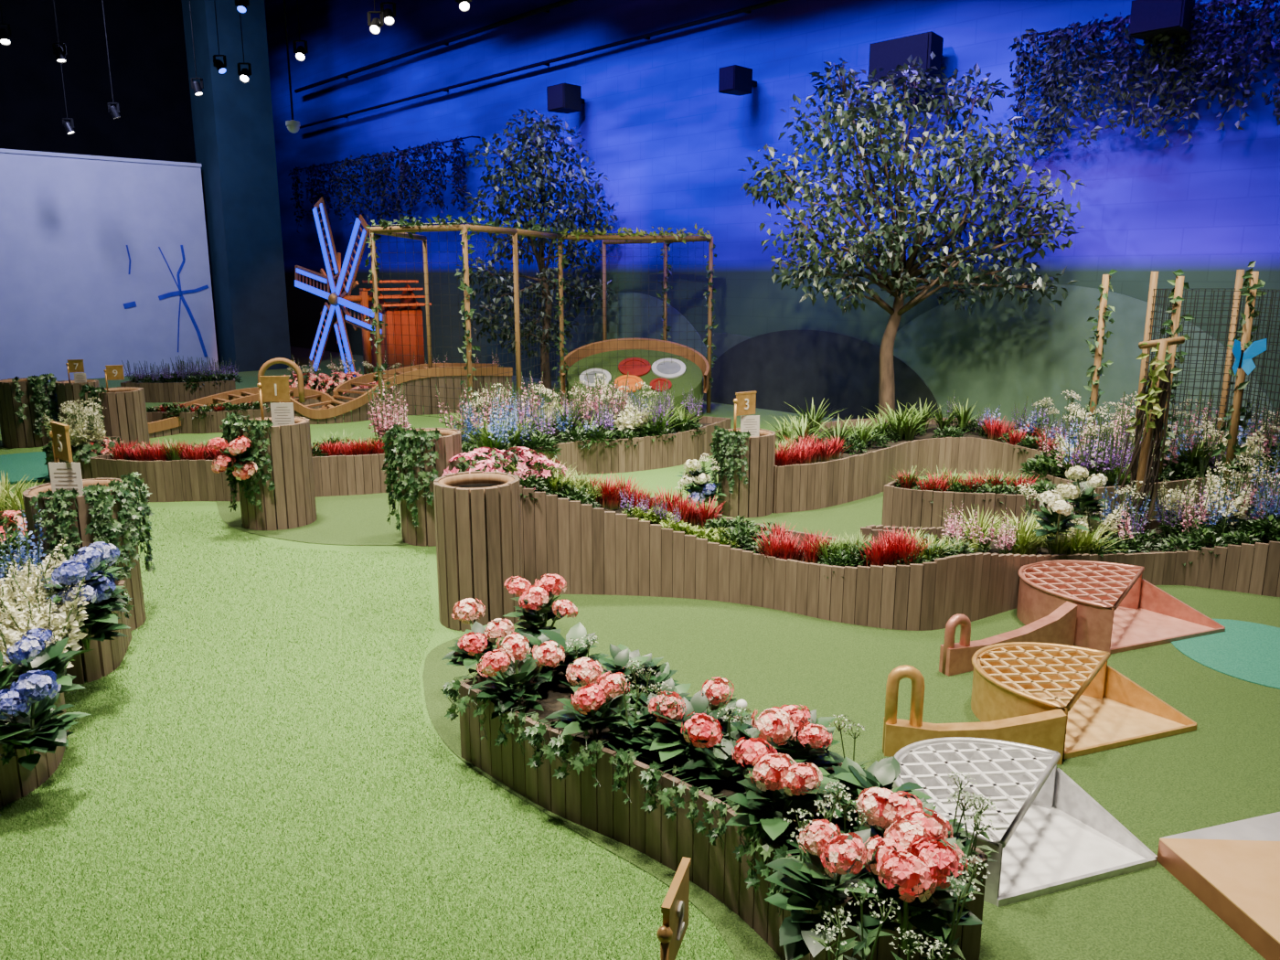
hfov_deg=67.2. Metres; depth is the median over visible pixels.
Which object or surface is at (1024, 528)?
grass tuft
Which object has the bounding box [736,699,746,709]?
golf ball
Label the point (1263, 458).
lavender
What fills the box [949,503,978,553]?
flower spike
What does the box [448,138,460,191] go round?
vine
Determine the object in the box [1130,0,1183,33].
grille
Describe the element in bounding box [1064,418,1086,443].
lavender
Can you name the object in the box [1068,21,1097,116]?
vine
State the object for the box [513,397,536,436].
lavender
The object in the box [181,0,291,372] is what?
wall column
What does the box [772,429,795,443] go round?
grass tuft
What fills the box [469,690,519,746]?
trailing ivy
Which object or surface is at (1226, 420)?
flower spike
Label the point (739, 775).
leaf plant
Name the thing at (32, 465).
floor
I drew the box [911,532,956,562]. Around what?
grass tuft
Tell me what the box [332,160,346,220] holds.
vine
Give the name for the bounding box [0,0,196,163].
wall
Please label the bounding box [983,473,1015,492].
grass tuft
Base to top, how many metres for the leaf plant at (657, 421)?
0.311 m
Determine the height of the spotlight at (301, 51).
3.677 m
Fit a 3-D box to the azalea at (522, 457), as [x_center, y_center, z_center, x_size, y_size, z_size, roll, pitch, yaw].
[-0.612,-0.072,5.211,0.301,0.192,0.313,-3,12,-15]
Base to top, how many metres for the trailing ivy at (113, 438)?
0.227 m
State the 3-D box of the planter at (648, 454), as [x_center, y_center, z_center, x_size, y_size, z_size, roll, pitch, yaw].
[-0.459,-0.292,8.348,2.909,0.283,1.258,-10,16,-40]
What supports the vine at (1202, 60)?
hanging from the wire at (1081, 26)
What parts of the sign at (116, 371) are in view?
post, plate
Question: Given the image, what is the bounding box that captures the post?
[1128,336,1184,535]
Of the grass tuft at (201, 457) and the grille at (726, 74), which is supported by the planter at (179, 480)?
the grass tuft at (201, 457)
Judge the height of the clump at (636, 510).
0.103 m
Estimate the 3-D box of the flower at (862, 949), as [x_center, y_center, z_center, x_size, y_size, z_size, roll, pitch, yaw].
[0.451,0.899,1.887,0.110,0.233,0.112,4,13,19]
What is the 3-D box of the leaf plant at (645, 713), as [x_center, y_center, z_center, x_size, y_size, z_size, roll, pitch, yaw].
[-0.002,0.714,2.836,0.205,0.136,0.205,8,14,33]
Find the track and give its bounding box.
[147,362,512,438]
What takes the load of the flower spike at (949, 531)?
on the planter at (601, 551)
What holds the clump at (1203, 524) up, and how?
on the planter at (601, 551)
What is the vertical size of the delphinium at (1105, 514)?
0.399 m
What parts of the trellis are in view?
post, post, post, post, post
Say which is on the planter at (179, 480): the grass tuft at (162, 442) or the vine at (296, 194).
the grass tuft at (162, 442)
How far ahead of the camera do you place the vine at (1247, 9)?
7.33 m
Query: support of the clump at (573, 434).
on the planter at (648, 454)
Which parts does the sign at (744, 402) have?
post, plate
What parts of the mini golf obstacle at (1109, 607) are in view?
loop handle, arm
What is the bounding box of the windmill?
[294,196,431,380]
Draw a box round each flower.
[58,401,73,414]
[60,408,87,427]
[63,400,85,422]
[64,399,85,429]
[73,396,100,430]
[82,403,100,444]
[84,406,105,423]
[286,367,294,387]
[301,364,310,385]
[309,362,320,374]
[337,359,348,381]
[341,359,354,373]
[362,361,373,373]
[466,393,487,415]
[471,395,494,426]
[478,387,490,400]
[491,383,509,404]
[532,384,557,414]
[565,634,598,687]
[567,381,590,432]
[589,373,607,394]
[597,384,612,419]
[601,384,618,408]
[610,673,649,761]
[615,385,629,409]
[622,660,658,727]
[635,381,658,409]
[640,681,680,769]
[674,480,683,501]
[682,468,692,495]
[699,453,709,486]
[708,458,720,494]
[716,705,754,783]
[780,808,813,876]
[802,780,851,829]
[809,906,858,959]
[829,714,871,768]
[829,791,873,835]
[842,881,900,959]
[889,927,950,959]
[917,853,990,959]
[944,770,981,857]
[947,790,998,881]
[954,792,996,894]
[1017,482,1038,520]
[1028,396,1053,437]
[1043,402,1059,432]
[1060,390,1080,434]
[1062,404,1093,446]
[1066,402,1081,435]
[1071,426,1103,481]
[1072,408,1088,432]
[1078,417,1093,439]
[1087,402,1117,431]
[1088,421,1118,477]
[1110,416,1129,438]
[1112,394,1136,415]
[1114,480,1145,537]
[1115,405,1135,429]
[1169,489,1185,526]
[1171,397,1197,437]
[1191,416,1224,478]
[1206,460,1232,514]
[1219,456,1257,511]
[1245,446,1272,481]
[1248,466,1273,506]
[1250,412,1262,437]
[1261,410,1279,458]
[1270,423,1279,471]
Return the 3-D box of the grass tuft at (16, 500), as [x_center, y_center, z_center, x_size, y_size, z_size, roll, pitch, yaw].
[-3.301,0.129,5.148,0.425,0.236,0.444,4,13,17]
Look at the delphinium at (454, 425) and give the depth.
7.45 m
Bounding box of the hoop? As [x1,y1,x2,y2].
[257,357,305,403]
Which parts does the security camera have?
drop rod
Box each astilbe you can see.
[0,534,67,599]
[0,551,55,623]
[0,575,87,639]
[0,586,19,646]
[0,618,36,668]
[1,576,56,627]
[3,559,52,609]
[10,575,93,659]
[16,577,88,650]
[19,620,74,668]
[33,563,63,596]
[42,412,74,447]
[57,413,89,447]
[73,424,107,446]
[74,412,105,441]
[74,415,103,439]
[529,391,560,428]
[558,401,577,419]
[572,391,592,419]
[607,409,629,426]
[617,395,642,438]
[638,389,671,412]
[638,404,650,427]
[1045,513,1088,544]
[1055,432,1105,460]
[1059,438,1105,481]
[1072,501,1124,539]
[1093,501,1124,527]
[1127,425,1164,476]
[1154,474,1199,533]
[1163,421,1175,459]
[1200,412,1269,474]
[1202,466,1251,530]
[1214,435,1260,460]
[1230,470,1246,501]
[1248,420,1279,447]
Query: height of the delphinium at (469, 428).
0.477 m
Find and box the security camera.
[283,0,300,133]
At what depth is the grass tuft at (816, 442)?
7.18 m
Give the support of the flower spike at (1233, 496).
in the planter at (601, 551)
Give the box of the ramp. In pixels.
[1156,811,1279,959]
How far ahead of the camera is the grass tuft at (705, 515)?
5.14 m
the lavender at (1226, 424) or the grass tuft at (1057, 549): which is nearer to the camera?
the grass tuft at (1057, 549)
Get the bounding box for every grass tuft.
[0,471,31,519]
[0,479,44,515]
[0,480,25,514]
[103,440,132,459]
[106,438,138,451]
[123,446,145,460]
[129,442,154,460]
[137,439,155,452]
[142,438,165,449]
[144,442,169,460]
[147,446,168,460]
[153,404,167,412]
[160,437,191,460]
[163,440,187,460]
[166,442,191,457]
[168,440,197,459]
[175,442,204,459]
[184,444,209,459]
[185,405,199,412]
[193,436,212,458]
[195,443,218,460]
[211,405,226,411]
[315,432,345,446]
[315,442,339,456]
[319,439,344,457]
[326,431,357,455]
[334,439,359,461]
[341,440,358,450]
[344,438,369,460]
[347,437,377,457]
[355,437,378,458]
[365,433,385,446]
[366,437,383,454]
[371,439,384,458]
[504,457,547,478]
[532,465,584,496]
[537,457,575,478]
[555,472,588,499]
[565,483,604,501]
[570,470,599,489]
[574,478,605,504]
[576,473,606,492]
[576,474,597,491]
[587,472,622,508]
[593,475,622,501]
[595,478,627,510]
[612,473,641,505]
[620,485,656,508]
[621,481,647,508]
[640,492,665,519]
[652,485,684,512]
[662,495,697,523]
[663,489,693,513]
[676,497,707,525]
[690,496,725,528]
[753,528,791,558]
[759,531,800,559]
[761,519,800,543]
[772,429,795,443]
[774,445,791,466]
[775,439,799,452]
[775,440,797,459]
[775,442,796,455]
[777,448,800,466]
[778,428,799,444]
[778,433,809,446]
[778,531,812,561]
[781,445,803,464]
[785,433,814,449]
[785,445,812,464]
[787,439,807,451]
[792,441,818,463]
[796,526,835,546]
[796,533,827,563]
[800,436,822,454]
[803,440,825,463]
[804,532,844,561]
[806,531,836,564]
[810,534,853,565]
[814,441,841,462]
[820,435,851,458]
[823,533,871,566]
[826,535,864,556]
[839,530,867,548]
[842,531,877,549]
[858,538,898,566]
[864,533,910,565]
[867,535,903,565]
[868,524,915,552]
[879,532,926,568]
[883,528,917,560]
[885,526,922,546]
[892,466,927,488]
[893,534,930,565]
[894,470,918,489]
[896,526,927,541]
[907,542,938,561]
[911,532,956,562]
[913,471,941,487]
[914,477,942,494]
[916,533,941,547]
[921,464,954,481]
[926,470,953,498]
[931,469,970,492]
[936,534,967,555]
[939,509,1020,553]
[941,533,975,554]
[942,469,962,484]
[944,503,1021,544]
[956,471,987,493]
[964,469,994,489]
[970,470,994,486]
[978,467,1012,481]
[980,416,1008,440]
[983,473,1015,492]
[985,513,1045,554]
[988,511,1040,533]
[990,526,1053,554]
[992,419,1018,442]
[992,470,1025,489]
[996,512,1065,553]
[998,508,1048,554]
[1001,426,1028,445]
[1004,472,1037,494]
[1004,522,1058,554]
[1008,472,1028,485]
[1022,509,1048,547]
[1024,422,1045,437]
[1031,432,1065,452]
[1033,426,1065,437]
[1036,524,1090,554]
[1051,522,1113,554]
[1063,520,1126,554]
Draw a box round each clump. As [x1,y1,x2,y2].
[0,510,27,534]
[0,515,24,554]
[0,530,31,565]
[0,539,31,570]
[0,558,25,580]
[1,506,28,543]
[70,441,89,458]
[80,437,114,456]
[108,446,138,459]
[134,442,149,447]
[138,376,153,383]
[146,406,160,412]
[156,373,176,383]
[159,403,170,411]
[162,407,181,418]
[164,403,177,410]
[164,403,187,412]
[166,405,191,420]
[172,374,188,382]
[181,375,204,387]
[182,375,201,388]
[185,404,200,411]
[192,406,213,419]
[201,403,219,411]
[207,373,229,385]
[213,402,233,413]
[223,373,242,383]
[224,404,246,415]
[234,402,255,416]
[252,401,270,412]
[288,378,306,398]
[292,373,325,390]
[304,373,329,389]
[311,439,328,448]
[311,443,328,459]
[315,378,341,395]
[320,436,343,454]
[322,375,339,390]
[323,372,354,394]
[340,438,356,453]
[345,371,372,388]
[345,376,368,389]
[461,441,470,451]
[461,443,479,459]
[487,440,516,456]
[512,430,559,455]
[513,473,549,491]
[519,477,551,503]
[521,433,562,458]
[533,476,567,496]
[534,427,560,442]
[545,480,577,498]
[557,426,591,449]
[558,484,594,504]
[566,493,601,508]
[576,424,622,448]
[607,425,626,438]
[609,428,642,447]
[622,505,654,521]
[632,422,667,441]
[637,506,671,524]
[643,509,680,524]
[644,422,676,441]
[653,517,691,537]
[667,417,699,437]
[667,519,705,538]
[678,523,703,538]
[679,421,705,437]
[687,524,718,542]
[701,527,729,536]
[702,516,730,530]
[704,532,738,547]
[706,519,739,535]
[712,527,755,553]
[724,523,763,548]
[726,514,760,531]
[739,525,772,548]
[742,538,780,554]
[742,785,836,831]
[750,530,785,554]
[756,522,789,534]
[779,810,849,831]
[807,433,827,447]
[817,542,866,564]
[818,549,863,577]
[827,550,869,566]
[828,814,850,825]
[840,438,868,454]
[842,433,868,449]
[848,543,872,565]
[849,540,876,565]
[863,428,883,442]
[866,433,891,447]
[877,428,901,442]
[887,870,970,917]
[894,474,920,489]
[896,552,930,566]
[911,481,943,502]
[915,423,926,435]
[915,532,938,540]
[915,544,942,563]
[917,533,945,557]
[924,543,952,562]
[928,426,959,438]
[932,542,959,557]
[933,805,983,885]
[939,426,967,437]
[943,537,975,554]
[946,481,981,498]
[960,417,986,434]
[960,480,988,493]
[974,482,1010,505]
[982,477,1012,494]
[996,428,1027,443]
[999,483,1024,494]
[1013,436,1055,454]
[1014,484,1048,506]
[1016,456,1062,480]
[1017,454,1066,484]
[1018,437,1040,450]
[1020,450,1065,479]
[1030,480,1060,494]
[1068,535,1119,563]
[1088,526,1120,549]
[1101,536,1136,554]
[1110,533,1156,553]
[1128,528,1165,550]
[1150,467,1177,482]
[1154,533,1205,565]
[1155,513,1192,537]
[1165,460,1200,481]
[1172,517,1217,543]
[1176,524,1241,555]
[1189,517,1237,542]
[1196,464,1220,478]
[1214,524,1253,545]
[1218,530,1260,547]
[1226,517,1271,543]
[1234,453,1279,474]
[1237,519,1279,545]
[1241,519,1279,542]
[1243,515,1279,541]
[1244,513,1279,542]
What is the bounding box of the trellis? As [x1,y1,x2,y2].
[1088,269,1279,495]
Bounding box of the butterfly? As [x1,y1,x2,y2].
[1232,338,1266,374]
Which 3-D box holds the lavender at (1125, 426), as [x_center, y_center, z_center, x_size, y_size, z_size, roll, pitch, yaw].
[3.495,-0.315,6.822,0.175,0.487,0.228,-2,12,-9]
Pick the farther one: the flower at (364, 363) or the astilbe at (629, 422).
the flower at (364, 363)
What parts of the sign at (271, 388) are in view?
post, plate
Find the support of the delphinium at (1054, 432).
in the planter at (855, 476)
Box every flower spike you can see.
[309,357,323,388]
[330,352,342,377]
[345,352,361,377]
[366,389,386,441]
[371,372,398,439]
[371,383,402,430]
[375,382,394,432]
[378,384,398,437]
[383,395,402,437]
[387,390,411,429]
[392,389,411,430]
[435,384,465,429]
[456,384,472,438]
[464,380,487,420]
[470,394,492,432]
[480,382,503,429]
[480,382,507,408]
[485,383,512,426]
[486,388,497,422]
[487,390,507,417]
[490,382,508,414]
[491,348,501,365]
[506,376,536,427]
[521,372,535,419]
[523,371,543,412]
[529,379,556,411]
[558,376,575,415]
[577,378,597,426]
[584,382,599,414]
[586,373,605,417]
[591,381,603,418]
[595,373,616,419]
[595,373,618,418]
[608,372,628,419]
[616,382,628,410]
[941,505,956,541]
[945,498,963,546]
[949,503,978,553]
[972,503,995,553]
[993,517,1013,554]
[998,513,1020,553]
[1000,507,1019,554]
[1036,417,1059,457]
[1055,415,1086,479]
[1081,414,1097,444]
[1095,419,1119,487]
[1107,409,1120,446]
[1110,491,1140,553]
[1113,390,1134,440]
[1114,418,1143,464]
[1130,491,1148,532]
[1162,425,1178,477]
[1169,404,1178,437]
[1173,396,1200,454]
[1179,480,1212,539]
[1183,391,1211,436]
[1193,391,1223,443]
[1194,476,1220,539]
[1195,390,1219,432]
[1204,419,1226,477]
[1225,475,1250,529]
[1240,470,1277,524]
[1244,453,1269,498]
[1245,458,1279,510]
[1248,398,1279,464]
[1249,475,1279,509]
[1260,395,1279,452]
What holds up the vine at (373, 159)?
hanging from the wire at (467, 136)
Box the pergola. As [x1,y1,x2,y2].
[369,224,713,422]
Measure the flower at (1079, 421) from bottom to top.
0.470 m
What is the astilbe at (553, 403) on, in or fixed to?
on the planter at (648, 454)
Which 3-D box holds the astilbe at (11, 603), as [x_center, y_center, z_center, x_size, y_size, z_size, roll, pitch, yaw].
[-2.272,0.514,3.334,0.270,0.363,0.210,-2,12,-11]
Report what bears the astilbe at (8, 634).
in the planter at (16, 780)
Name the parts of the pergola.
post, rail, rail, post, post, rail, post, rail, post, post, rail, rail, post, rail, post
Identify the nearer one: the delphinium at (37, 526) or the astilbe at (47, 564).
the astilbe at (47, 564)
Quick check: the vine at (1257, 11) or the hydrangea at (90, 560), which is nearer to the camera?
the hydrangea at (90, 560)
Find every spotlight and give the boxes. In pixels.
[0,0,11,45]
[52,0,66,63]
[53,0,74,134]
[101,0,120,118]
[189,0,203,95]
[213,0,226,74]
[234,0,249,13]
[236,13,252,83]
[292,0,308,61]
[367,0,383,34]
[380,0,395,25]
[455,0,471,11]
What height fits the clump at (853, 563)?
0.129 m
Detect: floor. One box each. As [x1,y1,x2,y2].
[0,346,990,959]
[0,451,50,484]
[215,492,409,545]
[422,585,1279,959]
[746,491,883,540]
[1171,618,1279,689]
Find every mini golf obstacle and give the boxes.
[559,338,709,415]
[882,641,1196,764]
[892,736,1157,906]
[938,559,1225,676]
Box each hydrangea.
[0,628,85,693]
[0,670,91,770]
[42,541,129,623]
[48,570,130,651]
[206,436,260,479]
[441,597,514,674]
[469,632,565,719]
[502,573,578,638]
[544,657,639,751]
[641,676,738,781]
[676,458,713,490]
[685,482,726,505]
[725,736,838,848]
[741,704,843,789]
[764,819,895,959]
[839,819,983,959]
[853,787,953,912]
[1028,483,1089,545]
[1062,465,1109,521]
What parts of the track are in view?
rail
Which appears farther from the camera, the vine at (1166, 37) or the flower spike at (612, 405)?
the flower spike at (612, 405)
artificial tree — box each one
[456,108,618,394]
[738,52,1086,417]
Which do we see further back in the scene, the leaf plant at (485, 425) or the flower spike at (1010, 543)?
the leaf plant at (485, 425)
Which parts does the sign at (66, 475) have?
post, plate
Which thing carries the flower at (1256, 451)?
in the planter at (601, 551)
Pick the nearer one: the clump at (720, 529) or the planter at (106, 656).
the planter at (106, 656)
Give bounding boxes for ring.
[579,368,611,387]
[614,374,642,392]
[618,357,650,376]
[650,377,671,392]
[651,358,685,378]
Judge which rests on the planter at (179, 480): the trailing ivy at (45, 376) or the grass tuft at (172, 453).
the grass tuft at (172, 453)
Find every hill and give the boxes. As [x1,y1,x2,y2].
[555,292,712,383]
[699,332,750,362]
[702,329,940,419]
[893,284,1277,448]
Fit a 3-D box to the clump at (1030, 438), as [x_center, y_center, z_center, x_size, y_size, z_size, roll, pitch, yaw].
[3.034,-0.261,7.516,0.253,0.147,0.262,-11,16,-42]
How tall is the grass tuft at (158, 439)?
0.171 m
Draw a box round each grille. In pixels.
[546,84,564,110]
[718,65,734,91]
[869,32,928,82]
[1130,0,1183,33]
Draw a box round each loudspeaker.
[546,82,584,113]
[718,64,757,95]
[867,31,943,86]
[1128,0,1195,41]
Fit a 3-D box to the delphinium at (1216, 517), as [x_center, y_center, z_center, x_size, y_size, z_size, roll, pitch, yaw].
[3.116,0.151,5.136,0.136,0.414,0.146,-5,13,-22]
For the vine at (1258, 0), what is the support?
hanging from the wire at (1081, 26)
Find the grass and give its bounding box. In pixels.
[0,482,776,959]
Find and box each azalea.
[441,450,492,476]
[460,444,501,470]
[464,458,508,474]
[485,449,513,469]
[489,446,549,479]
[502,447,551,477]
[512,453,561,478]
[517,458,568,490]
[547,457,569,472]
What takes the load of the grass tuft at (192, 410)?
on the planter at (208, 424)
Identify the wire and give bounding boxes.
[296,136,479,170]
[1030,0,1217,38]
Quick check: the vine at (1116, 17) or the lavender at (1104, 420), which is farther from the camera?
the vine at (1116, 17)
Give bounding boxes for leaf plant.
[0,650,13,688]
[0,660,21,690]
[0,680,10,690]
[102,562,124,605]
[451,408,487,433]
[459,430,509,447]
[462,415,514,445]
[466,416,523,452]
[475,426,515,448]
[479,650,532,662]
[480,418,543,451]
[481,414,543,440]
[502,629,576,677]
[518,413,556,436]
[526,636,579,686]
[529,650,567,690]
[539,621,609,687]
[544,404,592,439]
[565,412,614,428]
[578,648,649,714]
[598,643,657,692]
[598,655,647,694]
[606,699,659,757]
[611,652,664,694]
[625,667,677,695]
[629,661,679,704]
[629,714,686,758]
[630,404,688,433]
[630,692,679,715]
[632,677,691,722]
[649,398,690,429]
[650,714,693,758]
[664,715,721,765]
[670,406,703,431]
[679,727,760,779]
[680,694,748,715]
[680,718,737,771]
[687,697,736,744]
[711,714,740,777]
[712,713,760,740]
[730,711,796,756]
[765,416,801,444]
[766,745,830,776]
[769,413,842,442]
[773,416,817,437]
[782,399,842,436]
[812,415,866,452]
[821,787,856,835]
[822,757,894,830]
[833,756,932,807]
[839,416,876,441]
[846,417,889,446]
[861,403,931,440]
[866,412,894,436]
[867,798,933,844]
[879,402,925,423]
[886,411,932,440]
[896,397,955,432]
[917,797,950,838]
[927,405,963,430]
[943,821,964,862]
[944,399,984,431]
[1041,447,1100,482]
[1080,457,1130,486]
[1164,435,1222,479]
[1167,436,1219,472]
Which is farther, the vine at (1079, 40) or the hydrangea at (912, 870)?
the vine at (1079, 40)
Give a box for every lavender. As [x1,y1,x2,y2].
[121,360,136,383]
[133,363,143,381]
[134,364,146,382]
[138,361,153,380]
[149,362,159,382]
[149,363,159,383]
[157,361,166,375]
[161,361,170,383]
[162,363,173,383]
[170,356,182,382]
[171,359,182,373]
[176,356,184,374]
[178,355,191,376]
[179,365,191,382]
[184,360,196,375]
[187,357,201,377]
[192,360,202,379]
[196,357,211,381]
[202,359,214,378]
[207,357,220,380]
[210,359,221,381]
[217,360,226,373]
[220,362,230,375]
[229,358,238,375]
[502,389,529,425]
[507,386,522,427]
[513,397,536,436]
[535,404,556,439]
[550,392,573,432]
[568,401,586,439]
[574,394,595,421]
[593,394,611,439]
[593,398,613,438]
[597,381,609,418]
[597,395,616,425]
[611,393,626,423]
[615,380,635,403]
[618,485,634,517]
[627,387,650,408]
[631,389,654,437]
[636,490,649,520]
[647,393,658,419]
[650,382,663,402]
[650,399,671,430]
[650,492,663,523]
[653,383,674,408]
[656,386,672,426]
[658,379,674,416]
[658,494,667,524]
[662,381,673,412]
[669,503,681,528]
[681,380,693,419]
[686,390,703,426]
[946,390,964,427]
[976,404,993,436]
[1011,395,1028,427]
[1012,403,1027,433]
[1024,501,1035,522]
[1030,395,1052,435]
[1056,414,1073,437]
[1057,405,1077,436]
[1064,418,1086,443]
[1068,432,1092,483]
[1076,416,1111,487]
[1080,444,1093,481]
[1101,428,1134,486]
[1102,411,1114,427]
[1105,421,1125,472]
[1109,414,1141,469]
[1118,488,1137,529]
[1122,402,1144,447]
[1123,431,1142,483]
[1125,499,1149,552]
[1157,480,1190,538]
[1186,477,1216,521]
[1199,393,1217,431]
[1203,468,1234,499]
[1204,431,1227,477]
[1209,424,1239,475]
[1237,476,1258,515]
[1242,420,1253,440]
[1245,491,1272,524]
[1246,427,1275,472]
[1248,458,1264,479]
[1257,465,1279,505]
[1266,485,1279,513]
[1270,481,1279,518]
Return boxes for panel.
[0,148,218,381]
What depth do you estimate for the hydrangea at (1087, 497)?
5.21 m
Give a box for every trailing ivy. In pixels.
[0,714,58,765]
[0,721,14,754]
[11,375,52,439]
[26,373,60,430]
[29,487,81,569]
[40,373,59,422]
[41,442,53,465]
[48,700,57,719]
[53,484,123,581]
[64,444,81,462]
[75,441,120,469]
[78,384,106,437]
[79,384,92,411]
[83,479,142,580]
[107,436,125,446]
[118,587,133,618]
[119,480,144,559]
[120,471,156,573]
[219,415,248,511]
[221,412,245,492]
[221,414,240,511]
[226,417,262,511]
[230,416,275,505]
[380,422,407,524]
[381,424,420,531]
[386,426,396,502]
[393,427,442,527]
[440,675,477,719]
[463,669,481,680]
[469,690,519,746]
[496,705,556,764]
[522,718,564,769]
[547,730,597,781]
[578,738,631,791]
[608,748,665,810]
[637,762,684,812]
[663,777,735,846]
[693,793,759,863]
[708,425,725,495]
[711,426,726,483]
[712,427,738,492]
[720,429,751,493]
[736,822,799,904]
[744,835,810,917]
[786,890,846,914]
[864,911,921,955]
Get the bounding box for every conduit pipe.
[294,0,577,93]
[299,0,789,128]
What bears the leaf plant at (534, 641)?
in the planter at (715, 869)
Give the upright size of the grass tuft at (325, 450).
0.150 m
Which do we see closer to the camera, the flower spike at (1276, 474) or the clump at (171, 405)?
the flower spike at (1276, 474)
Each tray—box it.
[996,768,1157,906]
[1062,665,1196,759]
[1111,608,1214,648]
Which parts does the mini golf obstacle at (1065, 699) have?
loop handle, arm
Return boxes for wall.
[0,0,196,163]
[264,0,1279,421]
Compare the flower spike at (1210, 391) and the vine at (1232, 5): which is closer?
the flower spike at (1210, 391)
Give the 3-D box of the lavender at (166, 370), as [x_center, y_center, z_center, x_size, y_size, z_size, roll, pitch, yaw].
[-6.137,-1.401,12.499,0.128,0.338,0.149,5,13,23]
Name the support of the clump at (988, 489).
on the planter at (906, 507)
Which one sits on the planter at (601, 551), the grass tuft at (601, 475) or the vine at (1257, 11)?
the grass tuft at (601, 475)
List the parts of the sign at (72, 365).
post, plate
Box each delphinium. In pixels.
[0,541,11,592]
[0,544,23,580]
[2,520,31,576]
[17,499,46,571]
[25,551,39,576]
[39,563,73,598]
[453,422,469,442]
[458,394,485,445]
[462,395,481,426]
[466,395,482,431]
[487,397,504,447]
[493,398,509,444]
[494,382,517,431]
[500,390,516,425]
[505,400,517,442]
[520,417,535,448]
[525,384,545,436]
[555,406,573,442]
[583,416,597,437]
[600,409,614,430]
[633,382,648,406]
[634,397,649,420]
[704,472,717,503]
[981,403,1001,425]
[1018,404,1037,437]
[1033,407,1047,437]
[1045,424,1060,450]
[1048,416,1058,439]
[1055,405,1087,449]
[1062,428,1094,471]
[1091,405,1111,444]
[1100,472,1120,535]
[1117,490,1150,530]
[1152,490,1178,536]
[1166,411,1191,477]
[1167,418,1190,438]
[1187,408,1207,454]
[1204,469,1237,543]
[1213,491,1241,536]
[1237,396,1253,446]
[1239,478,1267,521]
[1242,399,1262,443]
[1249,487,1279,537]
[1250,441,1279,508]
[1251,461,1279,513]
[1260,473,1279,524]
[1271,430,1279,458]
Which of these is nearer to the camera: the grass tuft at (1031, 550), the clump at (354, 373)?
the grass tuft at (1031, 550)
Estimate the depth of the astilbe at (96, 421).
7.45 m
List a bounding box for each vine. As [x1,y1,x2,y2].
[288,166,303,233]
[293,167,309,218]
[305,165,314,212]
[307,165,320,218]
[309,163,324,223]
[309,165,321,216]
[318,162,332,224]
[324,163,336,215]
[328,160,344,215]
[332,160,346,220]
[337,160,350,206]
[341,158,353,205]
[342,154,363,224]
[350,156,364,217]
[357,153,373,220]
[360,154,374,223]
[363,224,391,405]
[369,152,387,219]
[369,154,383,220]
[371,213,471,239]
[375,151,394,218]
[381,150,394,213]
[384,150,396,202]
[393,146,409,220]
[394,147,411,220]
[400,145,419,223]
[401,149,415,208]
[410,145,424,202]
[412,148,422,196]
[420,143,435,208]
[422,142,437,195]
[423,141,437,202]
[427,140,444,209]
[433,138,450,220]
[447,142,462,206]
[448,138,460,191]
[451,136,468,193]
[452,137,469,211]
[454,230,480,415]
[458,214,564,243]
[552,234,569,393]
[558,222,712,243]
[656,242,673,341]
[702,240,717,387]
[1006,28,1034,163]
[1009,29,1034,146]
[1017,30,1044,127]
[1025,32,1040,94]
[1030,30,1061,153]
[1033,34,1053,131]
[1035,28,1077,152]
[1037,27,1066,142]
[1045,23,1074,145]
[1055,22,1082,139]
[1060,21,1087,117]
[1064,31,1085,105]
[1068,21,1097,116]
[1077,17,1110,148]
[1078,38,1099,108]
[1081,269,1118,430]
[1083,19,1109,100]
[1086,12,1112,120]
[1100,15,1124,100]
[1104,11,1137,130]
[1105,19,1119,78]
[1106,14,1133,135]
[1111,363,1172,529]
[1113,16,1141,127]
[1121,32,1140,95]
[1124,341,1169,432]
[1131,35,1161,136]
[1131,40,1151,103]
[1132,37,1172,138]
[1141,39,1173,125]
[1141,42,1151,75]
[1141,268,1194,481]
[1148,32,1180,149]
[1153,34,1185,137]
[1165,3,1205,124]
[1178,0,1205,107]
[1178,1,1217,143]
[1189,0,1208,63]
[1194,0,1226,91]
[1194,9,1219,108]
[1201,0,1224,79]
[1205,0,1230,101]
[1207,2,1240,101]
[1210,260,1267,492]
[1213,0,1248,106]
[1214,0,1256,130]
[1226,0,1260,129]
[1233,0,1251,57]
[1239,0,1279,121]
[1248,0,1263,52]
[1249,0,1276,85]
[1250,0,1266,69]
[1259,0,1279,62]
[1262,13,1279,116]
[1269,4,1279,56]
[1271,39,1279,106]
[1273,81,1279,125]
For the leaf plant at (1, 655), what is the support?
in the planter at (16, 780)
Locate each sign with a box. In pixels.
[48,421,83,495]
[65,359,86,383]
[103,364,124,392]
[256,375,294,426]
[656,856,691,959]
[733,391,759,437]
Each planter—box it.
[0,377,52,447]
[0,692,68,808]
[22,478,146,630]
[44,436,119,479]
[54,379,99,423]
[65,579,131,684]
[87,386,149,447]
[90,447,398,501]
[120,376,235,402]
[146,405,266,433]
[237,416,316,530]
[293,377,505,409]
[398,427,461,546]
[433,470,522,631]
[458,657,987,959]
[461,414,731,476]
[516,469,1279,630]
[717,427,775,518]
[772,417,1067,513]
[881,479,1055,528]
[1027,469,1279,521]
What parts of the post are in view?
post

